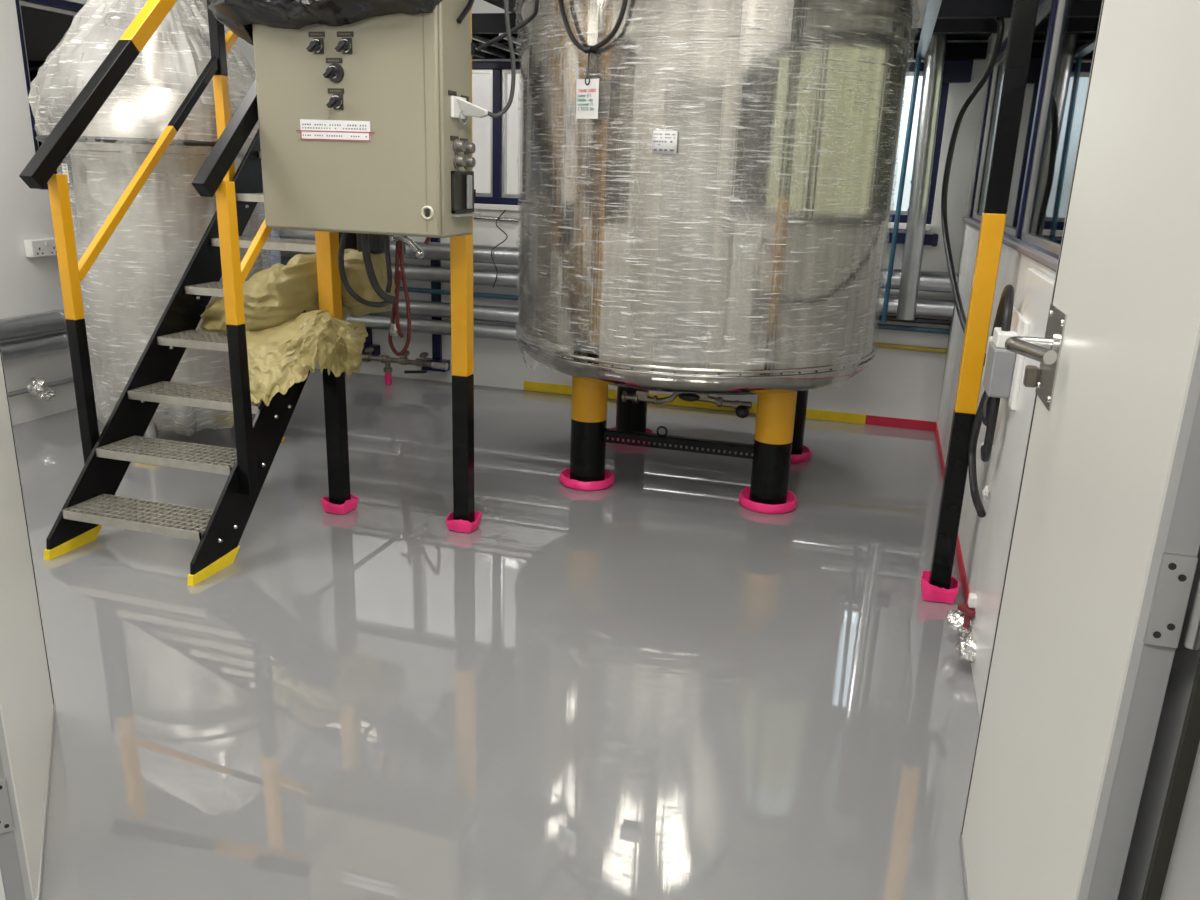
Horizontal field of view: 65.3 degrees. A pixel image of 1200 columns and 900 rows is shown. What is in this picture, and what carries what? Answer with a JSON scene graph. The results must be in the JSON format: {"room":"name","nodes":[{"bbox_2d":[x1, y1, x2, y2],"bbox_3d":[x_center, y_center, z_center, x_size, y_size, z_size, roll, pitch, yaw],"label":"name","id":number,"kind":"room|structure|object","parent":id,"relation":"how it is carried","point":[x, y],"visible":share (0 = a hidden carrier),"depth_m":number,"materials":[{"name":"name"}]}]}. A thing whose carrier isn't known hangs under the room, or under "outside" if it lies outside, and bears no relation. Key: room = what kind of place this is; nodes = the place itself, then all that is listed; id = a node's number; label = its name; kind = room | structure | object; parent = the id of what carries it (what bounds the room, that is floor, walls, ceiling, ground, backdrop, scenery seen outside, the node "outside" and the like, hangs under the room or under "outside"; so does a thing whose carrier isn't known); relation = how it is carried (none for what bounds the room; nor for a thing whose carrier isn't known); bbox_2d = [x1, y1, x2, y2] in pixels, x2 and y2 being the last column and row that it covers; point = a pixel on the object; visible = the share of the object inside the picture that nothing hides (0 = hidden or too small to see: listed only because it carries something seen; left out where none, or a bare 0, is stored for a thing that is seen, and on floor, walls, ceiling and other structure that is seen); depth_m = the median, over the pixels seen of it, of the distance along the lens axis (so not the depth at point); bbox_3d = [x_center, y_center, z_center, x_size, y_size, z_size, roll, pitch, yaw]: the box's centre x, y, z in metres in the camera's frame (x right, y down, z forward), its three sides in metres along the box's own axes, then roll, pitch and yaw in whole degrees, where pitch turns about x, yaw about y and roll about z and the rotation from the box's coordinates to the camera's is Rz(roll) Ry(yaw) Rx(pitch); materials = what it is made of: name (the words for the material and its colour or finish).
{"room":"factory tank room","nodes":[
{"label":"factory tank room","id":0,"kind":"room"},
{"bbox_2d":[0,870,5,899],"bbox_3d":[-1.639,-0.549,1.479,4.915,3.000,0.120,7,17,15],"label":"wall","id":1,"kind":"structure","parent":0,"point":[2,894],"depth_m":1.78,"materials":[{"name":"white paint"}]},
{"bbox_2d":[0,345,55,899],"bbox_3d":[-1.274,-0.162,1.880,0.068,2.046,0.845,-6,18,-25],"label":"door","id":2,"kind":"structure","parent":1,"relation":"in","point":[27,704],"depth_m":1.99,"materials":[{"name":"metal"}]},
{"bbox_2d":[960,0,1199,899],"bbox_3d":[0.725,0.031,1.462,0.140,2.046,0.908,6,17,14],"label":"door","id":3,"kind":"structure","parent":1,"relation":"in","point":[1102,559],"depth_m":1.29,"materials":[{"name":"metal"}]},
{"bbox_2d":[1141,657,1199,899],"bbox_3d":[0.668,0.153,0.999,0.016,2.080,0.011,7,17,15],"label":"trim","id":4,"kind":"structure","parent":1,"relation":"attached to","point":[1189,740],"depth_m":1.07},
{"bbox_2d":[1160,742,1199,899],"bbox_3d":[-0.231,0.033,1.161,2.050,2.160,0.170,7,17,15],"label":"trim","id":5,"kind":"structure","parent":1,"relation":"attached to","point":[1182,881],"depth_m":1.04,"materials":[{"name":"grey metal"}]},
{"bbox_2d":[0,0,208,424],"bbox_3d":[-3.385,-1.462,4.342,0.150,3.000,4.880,7,17,15],"label":"wall","id":6,"kind":"structure","parent":0,"point":[28,285],"depth_m":5.12,"materials":[{"name":"white paint"}]},
{"bbox_2d":[24,238,56,257],"bbox_3d":[-3.083,-1.121,5.185,0.058,0.095,0.195,7,17,15],"label":"wall socket","id":7,"kind":"object","parent":6,"relation":"attached to","point":[43,247],"visible":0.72,"depth_m":5.14,"materials":[{"name":"white plastic"}]},
{"bbox_2d":[0,306,90,340],"bbox_3d":[-3.160,-0.630,4.923,0.117,0.117,3.800,7,17,15],"label":"insulated pipe","id":8,"kind":"object","parent":6,"relation":"attached to","point":[50,321],"visible":0.4,"depth_m":5.07,"materials":[{"name":"silver metal"}]},
{"bbox_2d":[0,327,92,360],"bbox_3d":[-3.163,-0.520,4.956,0.097,0.097,3.800,7,17,15],"label":"insulated pipe","id":9,"kind":"object","parent":6,"relation":"attached to","point":[59,340],"visible":0.44,"depth_m":5.11,"materials":[{"name":"silver metal"}]},
{"bbox_2d":[8,371,96,397],"bbox_3d":[-3.281,-0.224,4.806,0.028,0.028,3.300,7,17,15],"label":"pipe","id":10,"kind":"object","parent":6,"relation":"attached to","point":[67,380],"visible":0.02,"depth_m":5.31,"materials":[{"name":"grey metal"}]},
{"bbox_2d":[26,377,55,400],"bbox_3d":[-3.114,-0.339,5.210,0.117,0.138,0.132,7,17,15],"label":"valve","id":11,"kind":"object","parent":10,"relation":"attached to","point":[37,387],"visible":1,"depth_m":5.17,"materials":[{"name":"silver metal"}]},
{"bbox_2d":[15,0,213,189],"bbox_3d":[-2.904,-2.129,5.744,0.080,1.010,1.550,7,17,15],"label":"plastic wrap","id":12,"kind":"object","parent":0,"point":[43,25],"depth_m":5.29,"materials":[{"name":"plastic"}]},
{"bbox_2d":[13,369,979,899],"bbox_3d":[-0.986,0.633,3.017,6.015,0.100,7.460,7,17,15],"label":"floor","id":13,"kind":"structure","parent":0,"point":[653,684],"depth_m":2.79,"materials":[{"name":"grey paint"}]},
{"bbox_2d":[28,0,284,464],"bbox_3d":[-2.143,-1.173,4.708,1.112,2.320,1.135,6,17,13],"label":"tank","id":14,"kind":"object","parent":13,"relation":"on","point":[135,276],"visible":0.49,"depth_m":4.36,"materials":[{"name":"silver metal"}]},
{"bbox_2d":[61,163,69,182],"bbox_3d":[-2.473,-1.281,4.329,0.074,0.084,0.003,17,22,42],"label":"paper label","id":15,"kind":"object","parent":14,"relation":"attached to","point":[64,166],"visible":0.61,"depth_m":4.32,"materials":[{"name":"white paper"}]},
{"bbox_2d":[19,0,356,585],"bbox_3d":[-1.430,-1.066,3.966,0.772,2.585,2.044,7,17,15],"label":"staircase","id":16,"kind":"structure","parent":13,"relation":"on","point":[92,503],"depth_m":3.59,"materials":[{"name":"black metal"}]},
{"bbox_2d":[200,249,394,405],"bbox_3d":[-1.362,-0.551,3.832,0.877,0.545,0.742,7,17,15],"label":"sheet","id":17,"kind":"object","parent":16,"relation":"on","point":[284,342],"visible":0.81,"depth_m":3.72,"materials":[{"name":"beige fabric"}]},
{"bbox_2d":[315,231,358,514],"bbox_3d":[-1.091,-0.840,3.744,0.125,2.300,0.125,7,17,15],"label":"support post","id":18,"kind":"object","parent":13,"relation":"on","point":[340,500],"visible":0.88,"depth_m":3.91,"materials":[{"name":"black metal"}]},
{"bbox_2d":[252,0,487,237],"bbox_3d":[-0.784,-1.190,3.300,0.805,0.822,0.391,7,17,15],"label":"electrical cabinet","id":19,"kind":"object","parent":18,"relation":"attached to","point":[365,124],"visible":1,"depth_m":3.17,"materials":[{"name":"beige metal"}]},
{"bbox_2d":[306,39,322,52],"bbox_3d":[-0.949,-1.345,3.113,0.044,0.041,0.034,7,17,15],"label":"switch","id":20,"kind":"object","parent":19,"relation":"attached to","point":[313,45],"depth_m":3.11,"materials":[{"name":"black plastic"}]},
{"bbox_2d":[313,38,323,53],"bbox_3d":[-0.940,-1.349,3.127,0.036,0.050,0.002,7,17,15],"label":"switch plate","id":21,"kind":"object","parent":19,"relation":"attached to","point":[320,49],"depth_m":3.12,"materials":[{"name":"plastic"}]},
{"bbox_2d":[208,0,441,45],"bbox_3d":[-0.894,-1.476,3.143,0.921,0.296,0.427,7,17,15],"label":"plastic sheet","id":22,"kind":"object","parent":19,"relation":"on","point":[238,16],"visible":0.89,"depth_m":3.04,"materials":[{"name":"black plastic"}]},
{"bbox_2d":[323,66,337,78],"bbox_3d":[-0.897,-1.260,3.121,0.042,0.040,0.034,7,17,15],"label":"switch","id":23,"kind":"object","parent":19,"relation":"attached to","point":[329,72],"depth_m":3.12,"materials":[{"name":"black plastic"}]},
{"bbox_2d":[326,95,342,108],"bbox_3d":[-0.893,-1.170,3.145,0.044,0.041,0.034,7,17,15],"label":"switch","id":24,"kind":"object","parent":19,"relation":"attached to","point":[332,101],"depth_m":3.15,"materials":[{"name":"black plastic"}]},
{"bbox_2d":[302,124,366,136],"bbox_3d":[-0.905,-1.089,3.188,0.247,0.040,0.001,7,17,15],"label":"print","id":25,"kind":"object","parent":19,"relation":"on","point":[308,130],"depth_m":3.19},
{"bbox_2d":[333,94,343,109],"bbox_3d":[-0.883,-1.175,3.159,0.036,0.050,0.002,7,17,15],"label":"switch plate","id":26,"kind":"object","parent":19,"relation":"attached to","point":[340,103],"depth_m":3.15,"materials":[{"name":"plastic"}]},
{"bbox_2d":[335,39,350,52],"bbox_3d":[-0.847,-1.333,3.084,0.044,0.041,0.034,7,17,15],"label":"switch","id":27,"kind":"object","parent":19,"relation":"attached to","point":[341,45],"depth_m":3.08,"materials":[{"name":"black plastic"}]},
{"bbox_2d":[342,38,351,53],"bbox_3d":[-0.837,-1.337,3.098,0.036,0.050,0.002,7,17,15],"label":"switch plate","id":28,"kind":"object","parent":19,"relation":"attached to","point":[348,50],"depth_m":3.09,"materials":[{"name":"plastic"}]},
{"bbox_2d":[338,232,394,307],"bbox_3d":[-0.899,-0.703,3.595,0.217,0.309,0.036,3,17,4],"label":"hose","id":29,"kind":"object","parent":19,"relation":"hanging from","point":[347,286],"visible":0.98,"depth_m":3.62,"materials":[{"name":"rubber"}]},
{"bbox_2d":[356,233,389,253],"bbox_3d":[-0.944,-0.925,3.891,0.105,0.210,0.120,7,17,15],"label":"junction box","id":30,"kind":"object","parent":19,"relation":"attached to","point":[376,244],"visible":0.29,"depth_m":3.86,"materials":[{"name":"black plastic"}]},
{"bbox_2d":[361,233,395,302],"bbox_3d":[-0.846,-0.704,3.575,0.124,0.289,0.041,-2,17,-12],"label":"hose","id":31,"kind":"object","parent":19,"relation":"hanging from","point":[381,293],"visible":0.93,"depth_m":3.57,"materials":[{"name":"rubber"}]},
{"bbox_2d":[383,235,391,292],"bbox_3d":[-0.806,-0.718,3.549,0.036,0.244,0.040,7,17,15],"label":"hose","id":32,"kind":"object","parent":19,"relation":"hanging from","point":[385,237],"visible":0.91,"depth_m":3.54,"materials":[{"name":"rubber"}]},
{"bbox_2d":[450,96,487,124],"bbox_3d":[-0.442,-1.155,3.193,0.085,0.090,0.142,7,17,15],"label":"socket","id":33,"kind":"object","parent":19,"relation":"attached to","point":[461,109],"depth_m":3.19,"materials":[{"name":"white plastic"}]},
{"bbox_2d":[488,0,515,117],"bbox_3d":[-0.333,-1.423,3.162,0.098,0.572,0.037,4,17,7],"label":"power cable","id":34,"kind":"object","parent":19,"relation":"attached to","point":[504,110],"visible":1,"depth_m":3.19,"materials":[{"name":"rubber"}]},
{"bbox_2d":[362,347,447,384],"bbox_3d":[-1.376,-0.556,6.346,0.721,0.243,0.099,7,17,15],"label":"valve manifold","id":35,"kind":"object","parent":13,"relation":"on","point":[386,359],"visible":0.92,"depth_m":6.32,"materials":[{"name":"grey metal"}]},
{"bbox_2d":[446,8,481,532],"bbox_3d":[-0.531,-0.774,3.590,0.125,2.300,0.125,7,17,15],"label":"support post","id":36,"kind":"object","parent":13,"relation":"on","point":[463,518],"visible":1,"depth_m":3.71,"materials":[{"name":"metal"}]},
{"bbox_2d":[515,0,919,513],"bbox_3d":[0.475,-1.162,4.449,1.789,2.620,1.779,7,17,15],"label":"tank","id":37,"kind":"object","parent":13,"relation":"on","point":[747,258],"visible":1,"depth_m":3.74,"materials":[{"name":"silver metal"}]},
{"bbox_2d":[558,0,627,53],"bbox_3d":[-0.039,-1.662,3.571,0.362,0.281,0.040,14,21,36],"label":"cable","id":38,"kind":"object","parent":37,"relation":"attached to","point":[586,49],"visible":1,"depth_m":3.58,"materials":[{"name":"rubber"}]},
{"bbox_2d":[576,53,598,118],"bbox_3d":[-0.045,-1.416,3.626,0.108,0.250,0.020,14,20,35],"label":"tag","id":39,"kind":"object","parent":38,"relation":"hanging from","point":[587,97],"visible":1,"depth_m":3.63,"materials":[{"name":"white paper"}]},
{"bbox_2d":[652,130,677,153],"bbox_3d":[0.245,-1.171,3.559,0.096,0.084,0.004,7,17,15],"label":"paper label","id":40,"kind":"object","parent":37,"relation":"attached to","point":[663,142],"visible":1,"depth_m":3.56,"materials":[{"name":"white paper"}]},
{"bbox_2d":[653,133,674,150],"bbox_3d":[0.244,-1.170,3.559,0.082,0.064,0.001,7,17,15],"label":"print","id":41,"kind":"object","parent":40,"relation":"attached to","point":[661,141],"depth_m":3.56},
{"bbox_2d":[921,0,1038,603],"bbox_3d":[1.270,-0.564,3.092,0.125,2.300,0.125,7,17,15],"label":"support post","id":42,"kind":"object","parent":13,"relation":"on","point":[937,584],"visible":1,"depth_m":3.08,"materials":[{"name":"black metal"}]},
{"bbox_2d":[224,0,990,430],"bbox_3d":[-0.241,-1.844,5.988,5.315,3.000,0.150,7,17,15],"label":"wall","id":43,"kind":"structure","parent":0,"point":[903,384],"depth_m":5.76,"materials":[{"name":"white paint"}]},
{"bbox_2d":[362,313,379,355],"bbox_3d":[-1.643,-1.083,6.516,0.180,0.852,0.080,7,17,15],"label":"bracket","id":44,"kind":"object","parent":43,"relation":"attached to","point":[368,340],"visible":0.29,"depth_m":6.60,"materials":[{"name":"metal"}]},
{"bbox_2d":[388,241,410,355],"bbox_3d":[-1.270,-1.147,6.198,0.178,1.024,0.380,7,17,15],"label":"hose","id":45,"kind":"object","parent":43,"relation":"attached to","point":[400,256],"depth_m":6.12,"materials":[{"name":"rubber"}]},
{"bbox_2d":[395,270,403,337],"bbox_3d":[-1.303,-0.942,6.064,0.055,0.448,0.093,-1,17,-11],"label":"hose","id":46,"kind":"object","parent":45,"relation":"attached to","point":[401,335],"visible":0.99,"depth_m":6.06,"materials":[{"name":"rubber"}]},
{"bbox_2d":[395,236,406,254],"bbox_3d":[-1.179,-1.400,5.877,0.288,0.364,0.032,11,19,28],"label":"hose","id":47,"kind":"object","parent":45,"relation":"attached to","point":[399,247],"visible":0.31,"depth_m":5.96,"materials":[{"name":"rubber"}]},
{"bbox_2d":[390,235,423,258],"bbox_3d":[-1.223,-1.363,5.863,0.274,0.315,0.067,8,18,20],"label":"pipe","id":48,"kind":"object","parent":47,"relation":"attached to","point":[419,253],"visible":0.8,"depth_m":5.86,"materials":[{"name":"metal"}]},
{"bbox_2d":[424,237,430,244],"bbox_3d":[-1.056,-1.415,5.809,0.047,0.278,0.086,-13,22,-41],"label":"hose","id":49,"kind":"object","parent":47,"relation":"hanging from","point":[427,239],"visible":0.17,"depth_m":5.84,"materials":[{"name":"rubber"}]},
{"bbox_2d":[345,314,517,340],"bbox_3d":[-0.793,-0.794,6.238,3.800,0.101,0.101,7,17,15],"label":"insulated pipe","id":50,"kind":"object","parent":43,"relation":"attached to","point":[488,331],"visible":0.25,"depth_m":6.29,"materials":[{"name":"silver metal"}]},
{"bbox_2d":[421,237,449,371],"bbox_3d":[-1.127,-0.994,6.382,0.180,0.912,0.080,7,17,15],"label":"bracket","id":51,"kind":"object","parent":43,"relation":"attached to","point":[436,338],"visible":0.32,"depth_m":6.46,"materials":[{"name":"blue paint"}]},
{"bbox_2d":[380,299,518,323],"bbox_3d":[-0.781,-0.912,6.233,3.800,0.109,0.109,7,17,15],"label":"insulated pipe","id":52,"kind":"object","parent":43,"relation":"attached to","point":[417,307],"visible":0.2,"depth_m":6.25,"materials":[{"name":"silver metal"}]},
{"bbox_2d":[259,207,280,269],"bbox_3d":[-2.287,-1.316,6.432,0.186,0.680,0.183,7,17,15],"label":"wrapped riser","id":53,"kind":"object","parent":52,"relation":"attached to","point":[275,255],"visible":0.04,"depth_m":6.36,"materials":[{"name":"silver metal"}]},
{"bbox_2d":[473,216,519,222],"bbox_3d":[-0.750,-1.522,6.144,0.471,0.036,0.026,7,17,15],"label":"pipe","id":54,"kind":"object","parent":43,"relation":"attached to","point":[489,218],"visible":0.66,"depth_m":6.11,"materials":[{"name":"metal"}]},
{"bbox_2d":[491,210,507,287],"bbox_3d":[-0.649,-1.312,6.081,0.091,0.503,0.146,4,17,7],"label":"wire","id":55,"kind":"object","parent":43,"relation":"hanging from","point":[504,210],"visible":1,"depth_m":6.06,"materials":[{"name":"plastic"}]},
{"bbox_2d":[484,0,521,12],"bbox_3d":[0.478,-2.168,4.215,2.560,0.080,2.535,7,17,15],"label":"beam","id":56,"kind":"structure","parent":43,"relation":"attached to","point":[499,3],"depth_m":5.18,"materials":[{"name":"grey metal"}]},
{"bbox_2d":[477,0,538,50],"bbox_3d":[-0.328,-1.712,3.477,0.269,0.429,0.081,11,19,28],"label":"cable","id":57,"kind":"object","parent":56,"relation":"hanging from","point":[536,7],"visible":0.95,"depth_m":3.52,"materials":[{"name":"rubber"}]},
{"bbox_2d":[281,256,953,317],"bbox_3d":[-0.277,-1.083,6.039,4.830,0.109,0.109,7,17,15],"label":"insulated pipe","id":58,"kind":"object","parent":43,"relation":"attached to","point":[928,307],"visible":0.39,"depth_m":6.11,"materials":[{"name":"silver metal"}]},
{"bbox_2d":[279,233,957,292],"bbox_3d":[-0.272,-1.226,5.996,4.830,0.121,0.121,7,17,15],"label":"insulated pipe","id":59,"kind":"object","parent":43,"relation":"attached to","point":[931,281],"visible":0.27,"depth_m":6.06,"materials":[{"name":"silver metal"}]},
{"bbox_2d":[399,286,949,333],"bbox_3d":[0.302,-0.901,5.944,3.630,0.047,0.032,7,17,15],"label":"pipe","id":60,"kind":"object","parent":43,"relation":"attached to","point":[410,289],"visible":0.34,"depth_m":6.17,"materials":[{"name":"metal"}]},
{"bbox_2d":[474,203,930,230],"bbox_3d":[-0.011,-1.507,5.927,4.005,0.035,0.050,7,17,15],"label":"trim","id":61,"kind":"structure","parent":43,"relation":"attached to","point":[476,206],"depth_m":6.06,"materials":[{"name":"white plastic"}]},
{"bbox_2d":[472,61,948,223],"bbox_3d":[0.024,-1.959,5.862,4.005,0.870,0.090,7,17,15],"label":"window","id":62,"kind":"structure","parent":43,"relation":"in","point":[498,71],"depth_m":5.95,"materials":[{"name":"blue paint"}]},
{"bbox_2d":[524,381,935,430],"bbox_3d":[0.759,-0.292,6.039,2.671,0.060,0.006,7,17,15],"label":"baseboard","id":63,"kind":"structure","parent":43,"relation":"attached to","point":[533,386],"depth_m":5.87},
{"bbox_2d":[472,0,1012,82],"bbox_3d":[0.360,-2.033,4.599,3.040,0.235,1.955,7,17,15],"label":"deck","id":64,"kind":"object","parent":43,"relation":"attached to","point":[956,19],"visible":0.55,"depth_m":4.83,"materials":[{"name":"blue paint"}]},
{"bbox_2d":[881,47,921,321],"bbox_3d":[1.694,-1.463,5.265,0.048,1.490,0.028,7,17,15],"label":"blue riser","id":65,"kind":"object","parent":64,"relation":"attached to","point":[918,59],"visible":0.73,"depth_m":5.25,"materials":[{"name":"paint"}]},
{"bbox_2d":[896,35,947,319],"bbox_3d":[1.785,-1.484,5.208,0.123,1.511,0.109,7,17,15],"label":"duct","id":66,"kind":"object","parent":64,"relation":"attached to","point":[934,61],"visible":0.98,"depth_m":5.16,"materials":[{"name":"silver metal"}]},
{"bbox_2d":[941,17,1004,365],"bbox_3d":[1.492,-1.130,3.519,0.137,1.462,1.892,5,17,11],"label":"cable","id":67,"kind":"object","parent":64,"relation":"hanging from","point":[1000,21],"visible":0.61,"depth_m":4.18,"materials":[{"name":"rubber"}]},
{"bbox_2d":[874,342,946,353],"bbox_3d":[1.591,-0.638,5.620,0.930,0.042,0.032,7,17,15],"label":"pipe","id":68,"kind":"object","parent":43,"relation":"attached to","point":[878,344],"visible":0.34,"depth_m":5.54,"materials":[{"name":"metal"}]},
{"bbox_2d":[886,232,938,246],"bbox_3d":[1.698,-1.231,5.436,0.500,0.070,0.065,7,17,15],"label":"bracket","id":69,"kind":"object","parent":43,"relation":"attached to","point":[929,239],"visible":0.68,"depth_m":5.38,"materials":[{"name":"metal"}]},
{"bbox_2d":[877,315,950,325],"bbox_3d":[1.734,-0.774,5.515,0.630,0.032,0.032,7,17,15],"label":"pipe","id":70,"kind":"object","parent":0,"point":[889,318],"visible":0.66,"depth_m":5.46,"materials":[{"name":"metal"}]},
{"bbox_2d":[937,18,1055,592],"bbox_3d":[1.466,-0.895,3.001,0.150,3.000,4.880,7,17,15],"label":"wall","id":71,"kind":"structure","parent":0,"point":[1013,265],"depth_m":3.67,"materials":[{"name":"paint"}]},
{"bbox_2d":[935,423,968,604],"bbox_3d":[1.633,0.236,4.378,0.006,0.053,2.834,7,17,15],"label":"baseboard","id":72,"kind":"structure","parent":71,"relation":"attached to","point":[963,577],"depth_m":3.72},
{"bbox_2d":[946,593,976,662],"bbox_3d":[1.161,0.556,2.971,0.102,0.163,0.269,7,17,15],"label":"tap","id":73,"kind":"object","parent":71,"relation":"attached to","point":[960,619],"visible":0.86,"depth_m":2.98,"materials":[{"name":"metal"}]},
{"bbox_2d":[982,485,991,499],"bbox_3d":[1.248,0.137,3.018,0.026,0.050,0.038,2,17,-2],"label":"clip","id":74,"kind":"object","parent":71,"relation":"attached to","point":[986,492],"visible":0.94,"depth_m":3.01,"materials":[{"name":"white plastic"}]},
{"bbox_2d":[983,306,1029,410],"bbox_3d":[1.204,-0.289,2.811,0.074,0.250,0.420,7,17,15],"label":"switch box","id":75,"kind":"object","parent":71,"relation":"attached to","point":[1003,368],"visible":0.79,"depth_m":2.69,"materials":[{"name":"white plastic"}]},
{"bbox_2d":[968,390,985,517],"bbox_3d":[1.250,-0.038,3.066,0.037,0.451,0.289,5,17,10],"label":"cable","id":76,"kind":"object","parent":75,"relation":"attached to","point":[977,502],"visible":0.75,"depth_m":3.13,"materials":[{"name":"rubber"}]},
{"bbox_2d":[981,393,990,425],"bbox_3d":[1.220,-0.146,2.925,0.040,0.139,0.112,12,19,30],"label":"cable","id":77,"kind":"object","parent":75,"relation":"attached to","point":[987,400],"visible":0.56,"depth_m":2.90,"materials":[{"name":"rubber"}]},
{"bbox_2d":[983,336,992,379],"bbox_3d":[1.218,-0.273,2.879,0.052,0.140,0.096,7,17,15],"label":"switch","id":78,"kind":"object","parent":75,"relation":"attached to","point":[990,338],"depth_m":2.90,"materials":[{"name":"white plastic"}]},
{"bbox_2d":[981,397,999,461],"bbox_3d":[1.198,-0.082,2.871,0.027,0.250,0.185,8,18,20],"label":"cable","id":79,"kind":"object","parent":75,"relation":"hanging from","point":[986,449],"visible":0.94,"depth_m":2.79,"materials":[{"name":"rubber"}]},
{"bbox_2d":[983,341,1015,397],"bbox_3d":[1.176,-0.238,2.759,0.060,0.140,0.160,7,17,15],"label":"switch","id":80,"kind":"object","parent":75,"relation":"attached to","point":[1000,367],"depth_m":2.69,"materials":[{"name":"grey plastic"}]},
{"bbox_2d":[991,284,1013,335],"bbox_3d":[1.247,-0.398,2.902,0.029,0.240,0.434,8,17,18],"label":"cable","id":81,"kind":"object","parent":75,"relation":"attached to","point":[1003,319],"visible":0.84,"depth_m":2.75,"materials":[{"name":"rubber"}]},
{"bbox_2d":[962,217,1057,271],"bbox_3d":[1.461,-0.744,3.340,0.030,0.024,4.260,7,17,15],"label":"trim","id":82,"kind":"structure","parent":71,"relation":"attached to","point":[1050,262],"depth_m":2.82,"materials":[{"name":"silver metal"}]},
{"bbox_2d":[969,0,1101,258],"bbox_3d":[1.518,-1.140,3.219,0.050,0.893,4.200,7,17,15],"label":"window","id":83,"kind":"structure","parent":71,"relation":"in","point":[1065,32],"depth_m":3.08,"materials":[{"name":"clear glass"}]},
{"bbox_2d":[971,268,1199,899],"bbox_3d":[0.966,0.306,2.025,0.022,1.222,1.920,7,17,15],"label":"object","id":84,"kind":"structure","parent":71,"relation":"attached to","point":[1038,289],"depth_m":2.47,"materials":[{"name":"white paint"}]},
{"label":"outside","id":85,"kind":"structure","parent":0,"visible":0},
{"bbox_3d":[1.086,-0.976,9.186,15.000,0.200,5.940,7,17,15],"label":"ground","id":86,"kind":"structure","parent":85,"visible":0},
{"bbox_2d":[472,74,520,193],"bbox_3d":[-2.052,-3.103,8.077,7.100,4.300,0.150,7,17,15],"label":"wall","id":87,"kind":"structure","parent":86,"relation":"on","point":[481,96],"depth_m":7.78,"materials":[{"name":"white paint"}]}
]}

